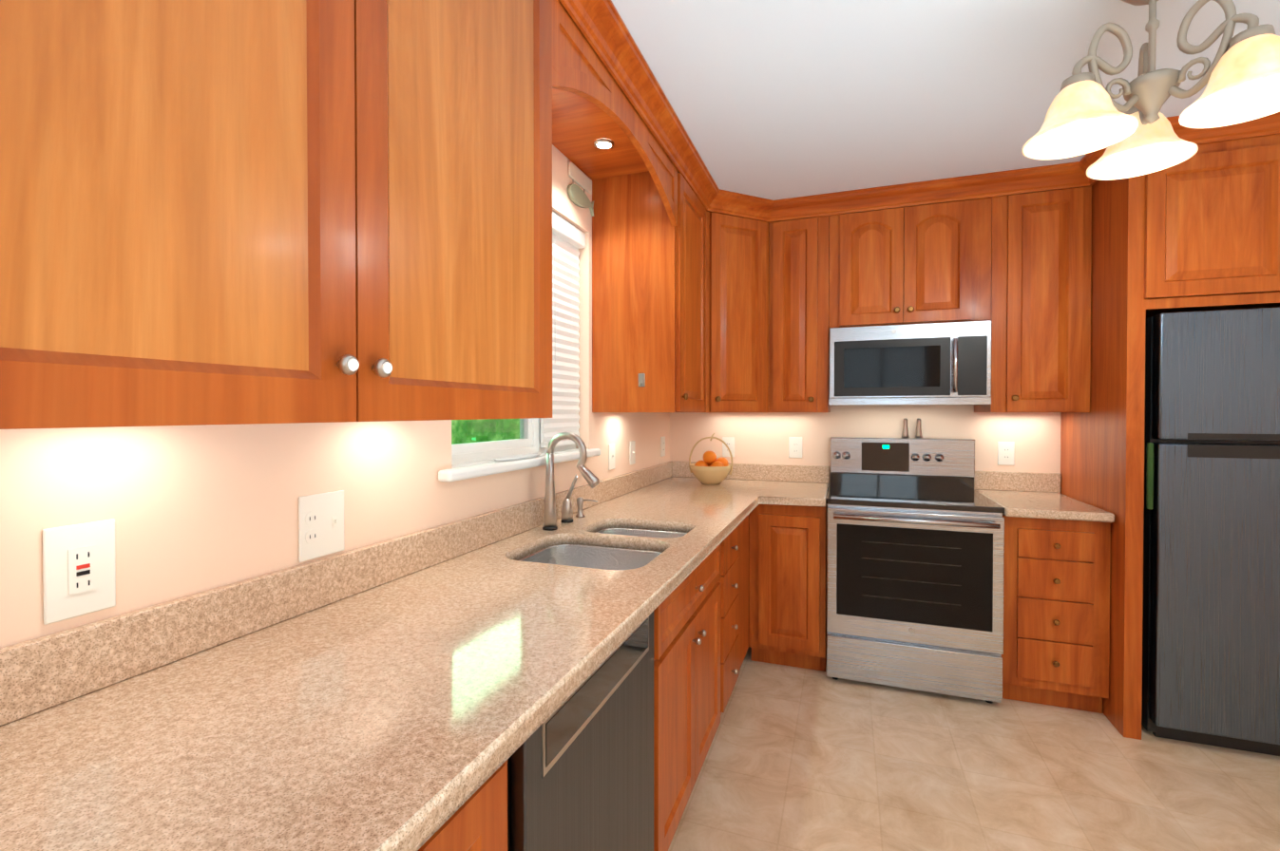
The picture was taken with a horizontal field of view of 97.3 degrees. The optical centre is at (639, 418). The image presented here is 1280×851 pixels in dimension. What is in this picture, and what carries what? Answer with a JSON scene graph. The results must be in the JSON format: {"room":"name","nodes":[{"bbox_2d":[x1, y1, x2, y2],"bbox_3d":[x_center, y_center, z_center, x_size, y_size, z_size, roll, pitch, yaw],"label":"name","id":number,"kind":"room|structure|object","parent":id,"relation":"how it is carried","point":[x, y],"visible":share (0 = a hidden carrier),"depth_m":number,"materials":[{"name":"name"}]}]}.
{"room":"kitchen","nodes":[
{"label":"kitchen","id":0,"kind":"room"},
{"bbox_2d":[0,144,669,649],"bbox_3d":[-0.796,0.083,1.288,0.160,2.500,5.370,0,1,20],"label":"wall","id":1,"kind":"structure","parent":0,"point":[192,509],"depth_m":1.09,"materials":[{"name":"beige paint"}]},
{"bbox_2d":[42,518,115,625],"bbox_3d":[-0.860,0.234,0.868,0.009,0.142,0.087,0,1,20],"label":"outlet","id":2,"kind":"object","parent":1,"relation":"attached to","point":[79,569],"visible":1,"depth_m":0.86,"materials":[{"name":"white plastic"}]},
{"bbox_2d":[0,0,552,429],"bbox_3d":[-0.622,-0.551,0.913,0.418,1.085,1.200,0,1,20],"label":"upper cabinet","id":3,"kind":"object","parent":1,"relation":"attached to","point":[264,211],"depth_m":0.73,"materials":[{"name":"brown wood"}]},
{"bbox_2d":[298,490,344,562],"bbox_3d":[-0.711,0.240,1.267,0.016,0.142,0.116,0,1,20],"label":"electrical outlet","id":4,"kind":"object","parent":1,"relation":"attached to","point":[321,525],"visible":1,"depth_m":1.26,"materials":[{"name":"white plastic"}]},
{"bbox_2d":[451,418,575,464],"bbox_3d":[-0.489,-0.344,2.166,0.060,1.001,0.956,0,1,20],"label":"window","id":5,"kind":"structure","parent":1,"relation":"in","point":[472,441],"depth_m":2.04,"materials":[{"name":"white"}]},
{"bbox_2d":[438,448,600,482],"bbox_3d":[-0.413,0.162,2.123,0.114,0.034,1.060,0,1,20],"label":"window sill","id":6,"kind":"structure","parent":1,"relation":"attached to","point":[465,471],"depth_m":1.86,"materials":[{"name":"white paint"}]},
{"bbox_2d":[492,453,541,461],"bbox_3d":[-0.431,0.139,2.001,0.052,0.012,0.312,0,1,20],"label":"tray","id":7,"kind":"object","parent":6,"relation":"on","point":[515,457],"visible":1,"depth_m":1.98,"materials":[{"name":"white"}]},
{"bbox_2d":[540,210,585,447],"bbox_3d":[-0.433,-0.362,2.146,0.048,0.961,0.940,0,1,20],"label":"shades","id":8,"kind":"object","parent":1,"relation":"attached to","point":[568,240],"visible":0.58,"depth_m":2.45,"materials":[{"name":"white"}]},
{"bbox_2d":[567,161,593,216],"bbox_3d":[-0.258,-1.006,2.482,0.019,0.158,0.245,0,1,20],"label":"sign","id":9,"kind":"object","parent":1,"relation":"attached to","point":[578,196],"visible":1,"depth_m":2.46,"materials":[{"name":"beige"}]},
{"bbox_2d":[608,443,614,470],"bbox_3d":[-0.137,0.194,2.832,0.016,0.128,0.080,0,1,20],"label":"light switch","id":10,"kind":"object","parent":1,"relation":"attached to","point":[611,456],"visible":1,"depth_m":2.82,"materials":[{"name":"white plastic"}]},
{"bbox_2d":[552,0,677,227],"bbox_3d":[-0.223,-0.973,2.004,0.412,0.276,1.126,0,1,20],"label":"arched valance","id":11,"kind":"object","parent":1,"relation":"attached to","point":[591,104],"visible":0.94,"depth_m":2.03,"materials":[{"name":"brown wood"}]},
{"bbox_2d":[593,138,613,150],"bbox_3d":[-0.143,-1.091,2.245,0.079,0.008,0.079,0,1,11],"label":"recessed light","id":12,"kind":"object","parent":11,"relation":"attached to","point":[603,143],"visible":0.46,"depth_m":2.21,"materials":[{"name":"white glass"}]},
{"bbox_2d":[629,440,635,464],"bbox_3d":[-0.037,0.191,3.104,0.016,0.128,0.080,0,1,20],"label":"light switch","id":13,"kind":"object","parent":1,"relation":"attached to","point":[632,452],"visible":1,"depth_m":3.10,"materials":[{"name":"white plastic"}]},
{"bbox_2d":[592,167,706,412],"bbox_3d":[0.079,-0.571,2.786,0.444,1.085,0.538,0,1,20],"label":"upper cabinet","id":14,"kind":"object","parent":1,"relation":"attached to","point":[648,291],"visible":1,"depth_m":2.55,"materials":[{"name":"brown wood"}]},
{"bbox_2d":[638,373,645,386],"bbox_3d":[0.004,-0.171,2.517,0.030,0.060,0.024,0,1,20],"label":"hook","id":15,"kind":"object","parent":14,"relation":"attached to","point":[641,379],"visible":1,"depth_m":2.52,"materials":[{"name":"silver metal"}]},
{"bbox_2d":[660,436,665,457],"bbox_3d":[0.149,0.182,3.622,0.008,0.128,0.080,0,1,20],"label":"electrical outlet","id":16,"kind":"object","parent":1,"relation":"attached to","point":[662,447],"visible":1,"depth_m":3.61,"materials":[{"name":"white plastic"}]},
{"bbox_2d":[669,405,1060,490],"bbox_3d":[1.780,0.061,3.289,3.620,2.500,0.160,0,1,20],"label":"wall","id":17,"kind":"structure","parent":0,"point":[761,438],"depth_m":3.38,"materials":[{"name":"beige paint"}]},
{"bbox_2d":[722,437,734,457],"bbox_3d":[0.572,0.187,3.643,0.080,0.128,0.008,0,1,20],"label":"electrical outlet","id":18,"kind":"object","parent":17,"relation":"attached to","point":[729,442],"visible":0.83,"depth_m":3.64,"materials":[{"name":"white plastic"}]},
{"bbox_2d":[703,210,769,412],"bbox_3d":[0.412,-0.577,3.324,0.698,1.085,0.698,0,1,20],"label":"upper cabinet","id":19,"kind":"object","parent":17,"relation":"attached to","point":[708,307],"depth_m":3.05,"materials":[{"name":"brown wood"}]},
{"bbox_2d":[788,437,802,458],"bbox_3d":[0.966,0.183,3.498,0.080,0.128,0.008,0,1,20],"label":"electrical outlet","id":20,"kind":"object","parent":17,"relation":"attached to","point":[794,448],"visible":1,"depth_m":3.50,"materials":[{"name":"white plastic"}]},
{"bbox_2d":[768,215,830,412],"bbox_3d":[0.933,-0.577,3.268,0.316,1.085,0.444,0,1,20],"label":"upper cabinet","id":21,"kind":"object","parent":17,"relation":"attached to","point":[799,330],"visible":1,"depth_m":3.09,"materials":[{"name":"brown wood"}]},
{"bbox_2d":[828,197,992,328],"bbox_3d":[1.440,-0.803,3.080,0.760,0.628,0.444,0,1,20],"label":"upper cabinet","id":22,"kind":"object","parent":17,"relation":"attached to","point":[924,264],"visible":1,"depth_m":2.89,"materials":[{"name":"brown wood"}]},
{"bbox_2d":[828,320,992,405],"bbox_3d":[1.434,-0.278,3.068,0.754,0.412,0.477,0,1,20],"label":"microwave","id":23,"kind":"object","parent":22,"relation":"attached to","point":[939,364],"visible":1,"depth_m":2.88,"materials":[{"name":"silver metal"}]},
{"bbox_2d":[997,441,1014,465],"bbox_3d":[2.023,0.195,3.111,0.080,0.128,0.008,0,1,20],"label":"electrical outlet","id":24,"kind":"object","parent":17,"relation":"attached to","point":[1005,453],"visible":1,"depth_m":3.11,"materials":[{"name":"white plastic"}]},
{"bbox_2d":[974,186,1091,412],"bbox_3d":[1.990,-0.572,2.881,0.406,1.085,0.444,0,1,20],"label":"upper cabinet","id":25,"kind":"object","parent":17,"relation":"attached to","point":[1041,290],"visible":0.98,"depth_m":2.70,"materials":[{"name":"brown wood"}]},
{"bbox_2d":[611,0,1279,200],"bbox_3d":[0.828,-1.185,0.679,3.620,0.050,5.690,0,1,20],"label":"ceiling","id":26,"kind":"structure","parent":0,"point":[773,100],"depth_m":1.92,"materials":[{"name":"white paint"}]},
{"bbox_2d":[559,0,1279,222],"bbox_3d":[1.111,-1.116,0.971,2.802,0.094,3.813,0,1,20],"label":"crown molding","id":27,"kind":"structure","parent":26,"relation":"attached to","point":[601,26],"depth_m":2.62,"materials":[{"name":"brown wood"}]},
{"bbox_2d":[1021,0,1279,180],"bbox_3d":[1.331,-0.954,1.509,0.553,0.430,0.550,0,1,20],"label":"chandelier","id":28,"kind":"object","parent":26,"relation":"hanging from","point":[1138,136],"visible":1,"depth_m":1.45,"materials":[{"name":"beige glass"}]},
{"bbox_2d":[668,646,1279,850],"bbox_3d":[0.828,1.364,0.707,3.620,0.050,5.690,0,1,20],"label":"floor","id":29,"kind":"structure","parent":0,"point":[799,759],"depth_m":2.06,"materials":[{"name":"tile"}]},
{"bbox_2d":[418,760,507,850],"bbox_3d":[-0.564,0.903,0.750,0.648,0.872,0.453,0,1,20],"label":"base cabinet","id":30,"kind":"object","parent":29,"relation":"on","point":[477,821],"visible":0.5,"depth_m":0.73,"materials":[{"name":"brown wood"}]},
{"bbox_2d":[0,477,1114,850],"bbox_3d":[0.504,0.437,1.427,2.186,0.040,4.218,0,1,20],"label":"countertop","id":31,"kind":"structure","parent":30,"relation":"on","point":[414,711],"depth_m":0.83,"materials":[{"name":"beige stone"}]},
{"bbox_2d":[0,461,676,725],"bbox_3d":[-0.511,0.362,1.798,0.024,0.102,4.218,0,1,20],"label":"backsplash","id":32,"kind":"structure","parent":31,"relation":"on","point":[44,673],"depth_m":1.06,"materials":[{"name":"beige stone"}]},
{"bbox_2d":[560,475,578,522],"bbox_3d":[-0.278,0.315,2.213,0.066,0.186,0.048,0,1,20],"label":"handle","id":33,"kind":"object","parent":31,"relation":"on","point":[566,512],"visible":0.98,"depth_m":2.20,"materials":[{"name":"silver metal"}]},
{"bbox_2d":[542,431,599,530],"bbox_3d":[-0.251,0.229,2.048,0.226,0.360,0.054,0,1,20],"label":"faucet","id":34,"kind":"object","parent":31,"relation":"on","point":[592,480],"visible":1,"depth_m":2.06,"materials":[{"name":"silver metal"}]},
{"bbox_2d":[575,496,597,517],"bbox_3d":[-0.220,0.366,2.317,0.094,0.080,0.038,0,1,20],"label":"soap dispenser","id":35,"kind":"object","parent":31,"relation":"on","point":[580,504],"visible":1,"depth_m":2.31,"materials":[{"name":"silver metal"}]},
{"bbox_2d":[518,528,687,570],"bbox_3d":[-0.101,0.555,1.928,0.500,0.204,0.760,0,1,20],"label":"sink","id":36,"kind":"object","parent":31,"relation":"attached to","point":[594,557],"visible":0.1,"depth_m":1.98,"materials":[{"name":"silver metal"}]},
{"bbox_2d":[688,433,732,484],"bbox_3d":[0.429,0.241,3.413,0.270,0.306,0.255,0,1,20],"label":"fruit basket","id":37,"kind":"object","parent":31,"relation":"on","point":[710,468],"visible":1,"depth_m":3.36,"materials":[{"name":"beige wood"}]},
{"bbox_2d":[676,461,829,483],"bbox_3d":[0.691,0.342,3.593,0.985,0.102,0.020,0,1,20],"label":"backsplash","id":38,"kind":"structure","parent":31,"relation":"on","point":[740,471],"depth_m":3.53,"materials":[{"name":"beige stone"}]},
{"bbox_2d":[974,471,1060,493],"bbox_3d":[2.062,0.347,3.090,0.405,0.102,0.020,0,1,20],"label":"backsplash","id":39,"kind":"structure","parent":31,"relation":"on","point":[1032,482],"depth_m":3.08,"materials":[{"name":"beige stone"}]},
{"bbox_2d":[507,611,653,850],"bbox_3d":[-0.344,0.893,1.251,0.594,0.856,0.615,0,1,20],"label":"dishwasher","id":40,"kind":"object","parent":29,"relation":"on","point":[581,769],"visible":0.38,"depth_m":1.10,"materials":[{"name":"grey metal"}]},
{"bbox_2d":[653,544,720,850],"bbox_3d":[-0.110,0.890,1.952,0.674,0.872,0.838,0,1,20],"label":"base cabinet","id":41,"kind":"object","parent":29,"relation":"on","point":[686,667],"visible":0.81,"depth_m":1.74,"materials":[{"name":"brown wood"}]},
{"bbox_2d":[717,524,739,715],"bbox_3d":[0.103,0.883,2.534,0.674,0.872,0.398,0,1,20],"label":"base cabinet","id":42,"kind":"object","parent":29,"relation":"on","point":[729,581],"visible":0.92,"depth_m":2.37,"materials":[{"name":"brown wood"}]},
{"bbox_2d":[738,514,749,671],"bbox_3d":[0.325,0.876,3.205,0.628,0.872,1.011,0,1,20],"label":"base cabinet","id":43,"kind":"object","parent":29,"relation":"on","point":[744,595],"visible":0.04,"depth_m":2.84,"materials":[{"name":"brown wood"}]},
{"bbox_2d":[749,503,827,671],"bbox_3d":[0.864,0.876,3.201,0.384,0.872,0.648,0,1,20],"label":"base cabinet","id":44,"kind":"object","parent":29,"relation":"on","point":[788,585],"visible":0.96,"depth_m":2.90,"materials":[{"name":"brown wood"}]},
{"bbox_2d":[826,437,1004,704],"bbox_3d":[1.386,0.717,2.950,0.762,1.194,0.753,0,1,20],"label":"range","id":45,"kind":"object","parent":29,"relation":"on","point":[915,563],"visible":1,"depth_m":2.68,"materials":[{"name":"silver metal"}]},
{"bbox_2d":[901,418,908,438],"bbox_3d":[1.530,0.058,3.247,0.037,0.114,0.037,0,1,8],"label":"shaker","id":46,"kind":"object","parent":45,"relation":"on","point":[905,434],"depth_m":3.24,"materials":[{"name":"silver metal"}]},
{"bbox_2d":[915,419,922,439],"bbox_3d":[1.596,0.058,3.223,0.037,0.114,0.037,0,1,8],"label":"shaker","id":47,"kind":"object","parent":45,"relation":"on","point":[918,435],"depth_m":3.21,"materials":[{"name":"silver metal"}]},
{"bbox_2d":[1001,515,1110,713],"bbox_3d":[1.952,0.880,2.792,0.404,0.872,0.666,0,1,20],"label":"drawers","id":48,"kind":"object","parent":29,"relation":"on","point":[1057,619],"visible":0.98,"depth_m":2.51,"materials":[{"name":"brown wood"}]},
{"bbox_2d":[1060,133,1279,740],"bbox_3d":[2.611,0.104,2.496,1.023,2.430,0.753,0,1,20],"label":"surround","id":49,"kind":"object","parent":29,"relation":"on","point":[1102,454],"visible":0.48,"depth_m":2.36,"materials":[{"name":"brown wood"}]},
{"bbox_2d":[1144,144,1279,299],"bbox_3d":[2.472,-0.760,2.111,0.913,0.552,0.046,0,1,20],"label":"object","id":50,"kind":"structure","parent":49,"relation":"attached to","point":[1212,223],"depth_m":2.20,"materials":[{"name":"brown wood"}]},
{"bbox_2d":[1141,306,1279,756],"bbox_3d":[2.604,0.447,2.462,0.840,1.745,0.733,0,1,20],"label":"fridge","id":51,"kind":"object","parent":29,"relation":"on","point":[1211,640],"visible":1,"depth_m":2.21,"materials":[{"name":"grey metal"}]},
{"bbox_2d":[1146,443,1153,510],"bbox_3d":[2.076,0.237,2.292,0.020,0.270,0.020,0,1,20],"label":"hanging towel","id":52,"kind":"object","parent":51,"relation":"hanging from","point":[1150,481],"visible":1,"depth_m":2.29,"materials":[{"name":"green fabric"}]}
]}

